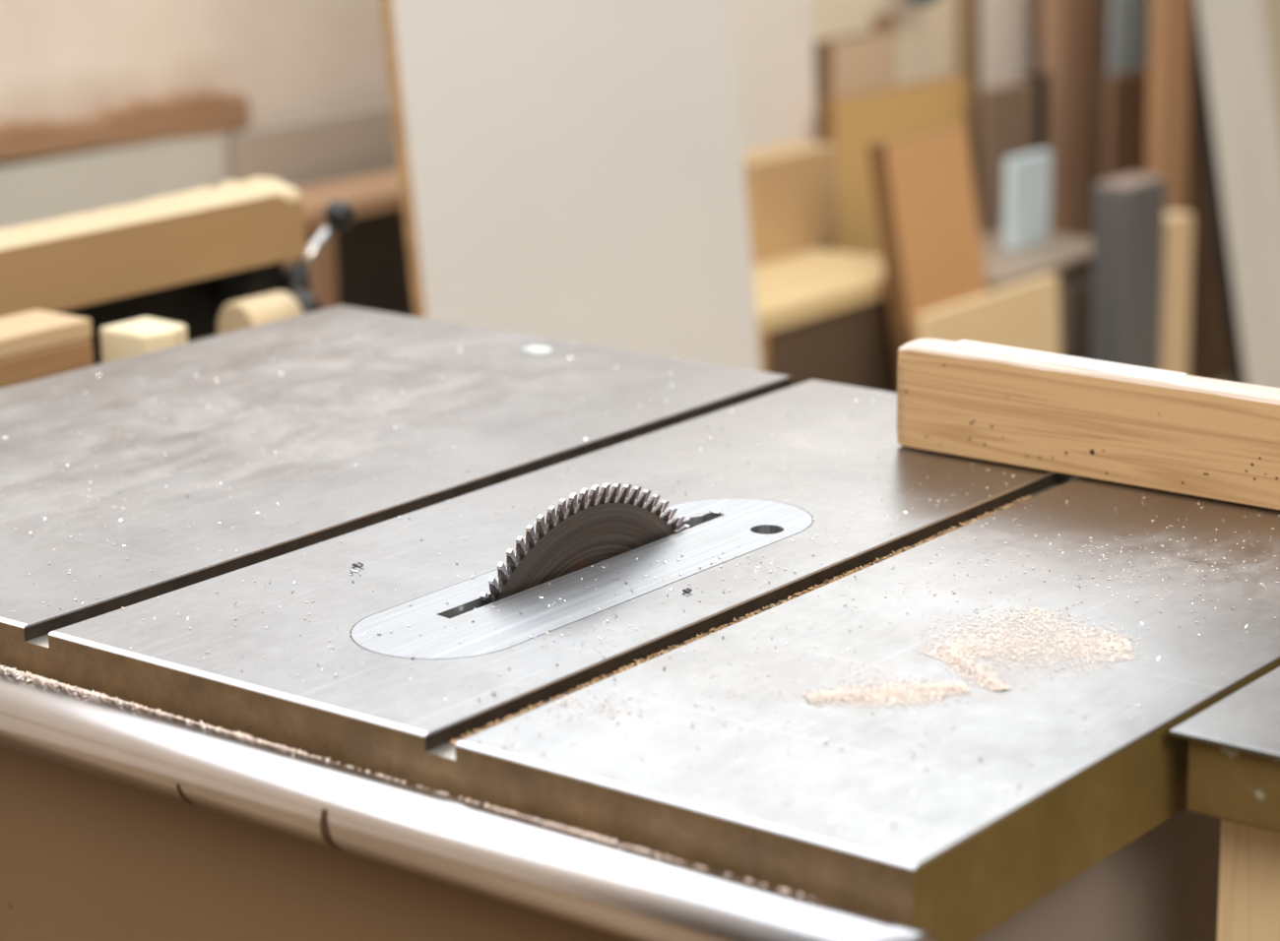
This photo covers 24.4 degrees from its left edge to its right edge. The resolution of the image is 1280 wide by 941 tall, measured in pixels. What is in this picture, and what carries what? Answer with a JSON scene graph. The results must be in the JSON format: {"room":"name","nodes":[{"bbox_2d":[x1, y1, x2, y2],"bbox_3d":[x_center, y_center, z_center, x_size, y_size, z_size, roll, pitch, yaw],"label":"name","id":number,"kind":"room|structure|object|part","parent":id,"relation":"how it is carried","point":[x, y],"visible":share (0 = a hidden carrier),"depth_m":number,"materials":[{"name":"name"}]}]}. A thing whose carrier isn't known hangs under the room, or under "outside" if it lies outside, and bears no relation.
{"room":"woodworking shop","nodes":[
{"label":"woodworking shop","id":0,"kind":"room"},
{"bbox_2d":[0,0,1039,164],"bbox_3d":[-0.630,-1.297,3.930,0.150,3.150,9.000,11,19,37],"label":"wall","id":1,"kind":"structure","parent":0,"point":[61,60],"depth_m":4.08,"materials":[{"name":"beige paint"}]},
{"bbox_2d":[0,88,251,161],"bbox_3d":[-1.041,-0.348,3.474,0.028,0.098,1.600,11,19,37],"label":"wooden board","id":2,"kind":"object","parent":1,"relation":"attached to","point":[206,111],"visible":1,"depth_m":3.92,"materials":[{"name":"brown wood"}]},
{"bbox_2d":[909,0,935,4],"bbox_3d":[0.476,-0.915,5.231,0.127,0.180,0.097,2,15,11],"label":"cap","id":3,"kind":"object","parent":1,"relation":"hanging from","point":[920,2],"visible":1,"depth_m":5.23,"materials":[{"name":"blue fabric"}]},
{"bbox_2d":[729,0,820,249],"bbox_3d":[0.149,-0.691,4.812,0.085,1.499,0.442,11,19,37],"label":"wall","id":4,"kind":"structure","parent":0,"point":[774,43],"depth_m":4.90,"materials":[{"name":"beige paint"}]},
{"bbox_2d":[1039,0,1110,238],"bbox_3d":[0.880,-0.921,5.630,0.090,1.501,0.390,11,19,37],"label":"board","id":5,"kind":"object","parent":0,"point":[1074,34],"depth_m":5.57,"materials":[{"name":"brown wood"}]},
{"bbox_2d":[1219,375,1230,381],"bbox_3d":[1.363,0.619,2.850,5.150,0.050,9.000,11,19,37],"label":"floor","id":6,"kind":"structure","parent":0,"point":[1228,378],"depth_m":5.75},
{"bbox_2d":[0,131,228,229],"bbox_3d":[-1.048,0.054,3.563,0.020,0.742,1.555,11,19,37],"label":"board","id":7,"kind":"object","parent":6,"relation":"on","point":[47,188],"visible":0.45,"depth_m":3.90,"materials":[{"name":"beige wood"}]},
{"bbox_2d":[53,199,354,365],"bbox_3d":[-0.584,0.275,2.497,0.460,0.854,1.114,11,19,37],"label":"machine","id":8,"kind":"object","parent":6,"relation":"on","point":[221,304],"visible":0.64,"depth_m":2.76,"materials":[{"name":"black metal"}]},
{"bbox_2d":[0,338,93,388],"bbox_3d":[-0.627,-0.040,2.162,0.064,0.022,0.546,11,19,37],"label":"plank","id":9,"kind":"object","parent":8,"relation":"on","point":[21,368],"visible":0.67,"depth_m":2.31,"materials":[{"name":"brown wood"}]},
{"bbox_2d":[0,310,91,358],"bbox_3d":[-0.629,-0.060,2.159,0.065,0.016,0.548,11,19,37],"label":"plank","id":10,"kind":"object","parent":9,"relation":"on","point":[31,331],"visible":1,"depth_m":2.32,"materials":[{"name":"beige wood"}]},
{"bbox_2d":[100,317,188,363],"bbox_3d":[-0.391,-0.058,2.369,0.060,0.118,0.051,11,19,37],"label":"wood offcut","id":11,"kind":"object","parent":8,"relation":"on","point":[136,337],"visible":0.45,"depth_m":2.34,"materials":[{"name":"beige wood"}]},
{"bbox_2d":[0,176,305,318],"bbox_3d":[-0.650,-0.131,2.369,0.070,0.071,1.012,11,19,37],"label":"beam","id":12,"kind":"structure","parent":8,"relation":"on","point":[77,260],"depth_m":2.59,"materials":[{"name":"brown wood"}]},
{"bbox_3d":[-0.307,-0.214,2.809,0.012,0.050,0.061,11,19,37],"label":"clamp lever","id":13,"kind":"part","parent":8,"relation":"part of","materials":[{"name":"silver metal"}]},
{"bbox_3d":[-0.288,-0.244,2.827,0.029,0.029,0.029,11,19,37],"label":"ball knob","id":14,"kind":"part","parent":8,"relation":"part of","materials":[{"name":"black plastic"}]},
{"bbox_2d":[225,104,398,188],"bbox_3d":[-0.452,-0.143,4.276,0.020,0.735,0.344,11,19,37],"label":"board","id":15,"kind":"object","parent":6,"relation":"on","point":[341,146],"visible":0.24,"depth_m":4.18,"materials":[{"name":"brown wood"}]},
{"bbox_2d":[283,167,414,317],"bbox_3d":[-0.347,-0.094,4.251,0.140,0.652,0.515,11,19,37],"label":"workbench","id":16,"kind":"object","parent":6,"relation":"on","point":[364,264],"visible":0.05,"depth_m":4.09,"materials":[{"name":"brown wood"}]},
{"bbox_3d":[-0.471,-0.040,4.105,0.125,0.628,0.042,11,19,37],"label":"panel","id":17,"kind":"part","parent":16,"relation":"part of","materials":[{"name":"brown wood"}]},
{"bbox_3d":[-0.351,-0.397,4.169,0.140,0.024,0.515,11,19,37],"label":"shelf","id":18,"kind":"part","parent":16,"relation":"part of","materials":[{"name":"brown wood"}]},
{"bbox_3d":[-0.309,-0.212,4.220,0.012,0.355,0.403,11,19,37],"label":"door","id":19,"kind":"part","parent":16,"relation":"part of","materials":[{"name":"black wood"}]},
{"bbox_2d":[380,0,762,372],"bbox_3d":[-0.064,-0.300,3.720,0.150,1.315,0.649,11,19,37],"label":"board","id":20,"kind":"object","parent":6,"relation":"on","point":[570,170],"visible":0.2,"depth_m":3.68,"materials":[{"name":"beige wood"}]},
{"bbox_2d":[0,305,1279,940],"bbox_3d":[-0.067,0.411,1.885,1.028,0.893,0.747,11,19,37],"label":"saw","id":21,"kind":"object","parent":6,"relation":"on","point":[118,822],"depth_m":1.54,"materials":[{"name":"metal"}]},
{"bbox_2d":[351,562,363,568],"bbox_3d":[-0.158,0.053,1.661,0.004,0.002,0.008,-13,19,-38],"label":"metal curl","id":22,"kind":"object","parent":21,"relation":"on","point":[353,564],"visible":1,"depth_m":1.66,"materials":[{"name":"silver metal"}]},
{"bbox_2d":[0,664,823,902],"bbox_3d":[-0.241,0.129,1.492,0.802,0.021,0.030,11,19,37],"label":"sawdust","id":23,"kind":"object","parent":21,"relation":"on","point":[238,734],"visible":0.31,"depth_m":1.45,"materials":[{"name":"brown wood"}]},
{"bbox_3d":[-0.290,0.133,1.522,1.028,0.039,0.039,11,19,37],"label":"rail","id":24,"kind":"part","parent":21,"relation":"part of","materials":[{"name":"silver metal"}]},
{"bbox_2d":[521,345,551,354],"bbox_3d":[-0.075,-0.089,2.188,0.021,0.002,0.017,11,19,37],"label":"chip","id":25,"kind":"object","parent":21,"relation":"on","point":[535,350],"visible":1,"depth_m":2.19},
{"bbox_3d":[-0.025,0.059,1.647,0.095,0.006,0.351,11,19,37],"label":"throat plate","id":26,"kind":"part","parent":21,"relation":"part of","materials":[{"name":"metal"}]},
{"bbox_3d":[-0.028,0.129,1.685,0.002,0.233,0.233,11,19,37],"label":"saw blade","id":27,"kind":"part","parent":21,"relation":"part of","materials":[{"name":"metal"}]},
{"bbox_2d":[3,320,1265,828],"bbox_3d":[-0.064,0.014,1.801,0.978,0.003,0.696,11,19,37],"label":"metal swarf","id":28,"kind":"object","parent":21,"relation":"on","point":[848,649],"visible":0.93,"depth_m":1.64,"materials":[{"name":"silver metal"}]},
{"bbox_2d":[0,311,1279,854],"bbox_3d":[-0.061,0.015,1.798,0.993,0.001,0.700,11,19,37],"label":"crumbs","id":29,"kind":"object","parent":21,"relation":"on","point":[348,311],"visible":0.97,"depth_m":1.66,"materials":[{"name":"brown wood"}]},
{"bbox_2d":[682,587,692,593],"bbox_3d":[0.026,0.065,1.606,0.005,0.002,0.006,11,19,37],"label":"metal curl","id":30,"kind":"object","parent":21,"relation":"on","point":[687,590],"visible":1,"depth_m":1.61,"materials":[{"name":"silver metal"}]},
{"bbox_2d":[708,509,721,513],"bbox_3d":[0.044,0.024,1.757,0.008,0.003,0.005,11,19,37],"label":"metal curl","id":31,"kind":"object","parent":21,"relation":"on","point":[710,510],"visible":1,"depth_m":1.76,"materials":[{"name":"silver metal"}]},
{"bbox_3d":[0.126,0.055,1.663,0.022,0.007,0.688,11,19,37],"label":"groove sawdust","id":32,"kind":"part","parent":21,"relation":"part of"},
{"bbox_2d":[701,606,1146,717],"bbox_3d":[0.142,0.095,1.490,0.241,0.002,0.143,-5,15,-14],"label":"sawdust","id":33,"kind":"object","parent":21,"relation":"on","point":[953,650],"visible":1,"depth_m":1.49,"materials":[{"name":"brown wood"}]},
{"bbox_2d":[896,338,1279,511],"bbox_3d":[0.428,-0.004,1.710,0.646,0.070,0.030,11,19,37],"label":"wooden fence","id":34,"kind":"object","parent":21,"relation":"on","point":[1145,427],"visible":1,"depth_m":1.81,"materials":[{"name":"brown wood"}]},
{"bbox_2d":[752,248,896,392],"bbox_3d":[0.153,-0.065,4.461,0.385,0.472,0.463,11,19,37],"label":"wooden bench","id":35,"kind":"object","parent":6,"relation":"on","point":[823,315],"visible":0.12,"depth_m":4.32,"materials":[{"name":"beige wood"}]},
{"bbox_3d":[0.026,-0.006,4.310,0.373,0.442,0.032,11,19,37],"label":"panel","id":36,"kind":"part","parent":35,"relation":"part of","materials":[{"name":"beige wood"}]},
{"bbox_2d":[742,139,836,264],"bbox_3d":[0.206,-0.415,4.553,0.085,0.154,0.222,11,19,37],"label":"box","id":37,"kind":"object","parent":35,"relation":"on","point":[791,186],"visible":0.76,"depth_m":4.52,"materials":[{"name":"brown wood"}]},
{"bbox_3d":[0.293,-0.025,4.363,0.015,0.440,0.385,11,19,37],"label":"panel","id":38,"kind":"part","parent":35,"relation":"part of","materials":[{"name":"brown wood"}]},
{"bbox_2d":[814,29,896,142],"bbox_3d":[0.374,-0.388,5.145,0.040,0.735,0.195,11,19,37],"label":"board","id":39,"kind":"object","parent":6,"relation":"on","point":[862,62],"visible":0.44,"depth_m":5.03,"materials":[{"name":"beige wood"}]},
{"bbox_2d":[871,12,896,86],"bbox_3d":[0.431,-0.428,5.244,0.030,0.760,0.037,11,19,37],"label":"board","id":40,"kind":"object","parent":6,"relation":"on","point":[881,21],"visible":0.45,"depth_m":5.14,"materials":[{"name":"beige wood"}]},
{"bbox_2d":[820,74,964,256],"bbox_3d":[0.441,-0.342,5.144,0.030,0.646,0.405,11,19,37],"label":"board","id":41,"kind":"object","parent":6,"relation":"on","point":[852,123],"visible":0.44,"depth_m":5.01,"materials":[{"name":"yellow wood"}]},
{"bbox_2d":[867,125,987,364],"bbox_3d":[0.459,-0.163,4.416,0.147,0.676,0.218,11,19,37],"label":"board","id":42,"kind":"object","parent":6,"relation":"on","point":[924,193],"visible":0.44,"depth_m":4.35,"materials":[{"name":"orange wood"}]},
{"bbox_2d":[972,0,980,236],"bbox_3d":[0.590,-0.771,5.185,0.044,1.450,0.014,11,19,37],"label":"rod","id":43,"kind":"object","parent":6,"relation":"on","point":[976,3],"visible":0.48,"depth_m":5.21,"materials":[{"name":"brown wood"}]},
{"bbox_2d":[916,273,1060,354],"bbox_3d":[0.522,-0.036,4.366,0.041,0.455,0.366,11,19,37],"label":"board","id":44,"kind":"object","parent":6,"relation":"on","point":[1025,315],"visible":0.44,"depth_m":4.34,"materials":[{"name":"beige wood"}]},
{"bbox_2d":[965,0,1035,167],"bbox_3d":[0.677,-0.893,5.535,0.048,1.500,0.225,11,19,37],"label":"board","id":45,"kind":"object","parent":6,"relation":"on","point":[1007,27],"visible":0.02,"depth_m":5.54,"materials":[{"name":"laminate"}]},
{"bbox_2d":[971,78,1035,235],"bbox_3d":[0.663,-0.403,5.423,0.030,0.612,0.171,11,19,37],"label":"board","id":46,"kind":"object","parent":6,"relation":"on","point":[1007,109],"visible":0.37,"depth_m":5.34,"materials":[{"name":"brown wood"}]},
{"bbox_2d":[1018,71,1047,151],"bbox_3d":[0.733,-0.441,5.565,0.020,0.610,0.073,11,19,37],"label":"strip","id":47,"kind":"object","parent":6,"relation":"on","point":[1041,78],"visible":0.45,"depth_m":5.51,"materials":[{"name":"brown wood"}]},
{"bbox_2d":[980,229,1092,358],"bbox_3d":[0.601,-0.152,4.872,0.244,0.416,0.400,11,19,37],"label":"shelf","id":48,"kind":"object","parent":6,"relation":"on","point":[1068,257],"visible":0.22,"depth_m":4.79,"materials":[{"name":"brown wood"}]},
{"bbox_2d":[1002,149,1051,251],"bbox_3d":[0.637,-0.446,4.868,0.020,0.150,0.119,11,19,37],"label":"board","id":49,"kind":"object","parent":48,"relation":"on","point":[1027,176],"visible":1,"depth_m":4.85,"materials":[{"name":"grey"}]},
{"bbox_3d":[0.593,-0.348,4.824,0.232,0.013,0.400,11,19,37],"label":"lid","id":50,"kind":"part","parent":48,"relation":"part of","materials":[{"name":"brown wood"}]},
{"bbox_3d":[0.748,-0.135,4.879,0.016,0.375,0.204,11,19,37],"label":"panel","id":51,"kind":"part","parent":48,"relation":"part of","materials":[{"name":"brown wood"}]},
{"bbox_2d":[1102,66,1148,181],"bbox_3d":[0.931,-0.451,5.589,0.020,0.612,0.208,11,19,37],"label":"board","id":52,"kind":"object","parent":6,"relation":"on","point":[1124,153],"visible":0.24,"depth_m":5.48,"materials":[{"name":"brown wood"}]},
{"bbox_2d":[1088,173,1165,369],"bbox_3d":[0.777,-0.190,4.735,0.065,0.556,0.125,11,19,37],"label":"post","id":53,"kind":"object","parent":6,"relation":"on","point":[1128,210],"visible":0.6,"depth_m":4.66,"materials":[{"name":"wood"}]},
{"bbox_2d":[1108,0,1150,74],"bbox_3d":[0.926,-0.897,5.540,0.012,1.500,0.160,11,19,37],"label":"board","id":54,"kind":"object","parent":6,"relation":"on","point":[1128,48],"visible":0.02,"depth_m":5.54,"materials":[{"name":"grey"}]},
{"bbox_2d":[1146,0,1191,213],"bbox_3d":[0.909,-0.770,5.066,0.045,1.500,0.095,11,19,37],"label":"plank","id":55,"kind":"object","parent":6,"relation":"on","point":[1170,21],"visible":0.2,"depth_m":5.08,"materials":[{"name":"brown wood"}]},
{"bbox_2d":[1159,211,1193,373],"bbox_3d":[0.857,-0.177,4.822,0.040,0.482,0.084,11,19,37],"label":"wooden board","id":56,"kind":"object","parent":6,"relation":"on","point":[1178,238],"visible":0.42,"depth_m":4.78,"materials":[{"name":"brown wood"}]},
{"bbox_2d":[1186,65,1230,380],"bbox_3d":[1.059,-0.905,5.561,0.120,1.499,0.190,11,19,37],"label":"plank","id":57,"kind":"object","parent":6,"relation":"on","point":[1207,347],"visible":0.2,"depth_m":5.63,"materials":[{"name":"brown wood"}]},
{"bbox_2d":[1169,666,1279,940],"bbox_3d":[0.663,0.476,1.685,0.404,0.850,0.810,11,19,37],"label":"side table","id":58,"kind":"object","parent":6,"relation":"on","point":[1234,756],"visible":1,"depth_m":1.40,"materials":[{"name":"wood"}]},
{"bbox_3d":[0.320,0.543,1.533,0.050,0.808,0.050,11,19,37],"label":"leg","id":59,"kind":"part","parent":58,"relation":"part of","materials":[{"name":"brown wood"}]},
{"bbox_2d":[1189,0,1279,387],"bbox_3d":[1.028,-0.797,5.199,0.302,1.480,0.244,11,19,37],"label":"board","id":60,"kind":"object","parent":6,"relation":"on","point":[1230,64],"visible":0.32,"depth_m":5.20,"materials":[{"name":"beige wood"}]},
{"bbox_2d":[1262,0,1279,133],"bbox_3d":[1.404,-1.053,6.103,0.167,1.494,0.900,11,19,37],"label":"board","id":61,"kind":"object","parent":6,"relation":"on","point":[1271,8],"visible":0.02,"depth_m":5.94,"materials":[{"name":"brown wood"}]}
]}

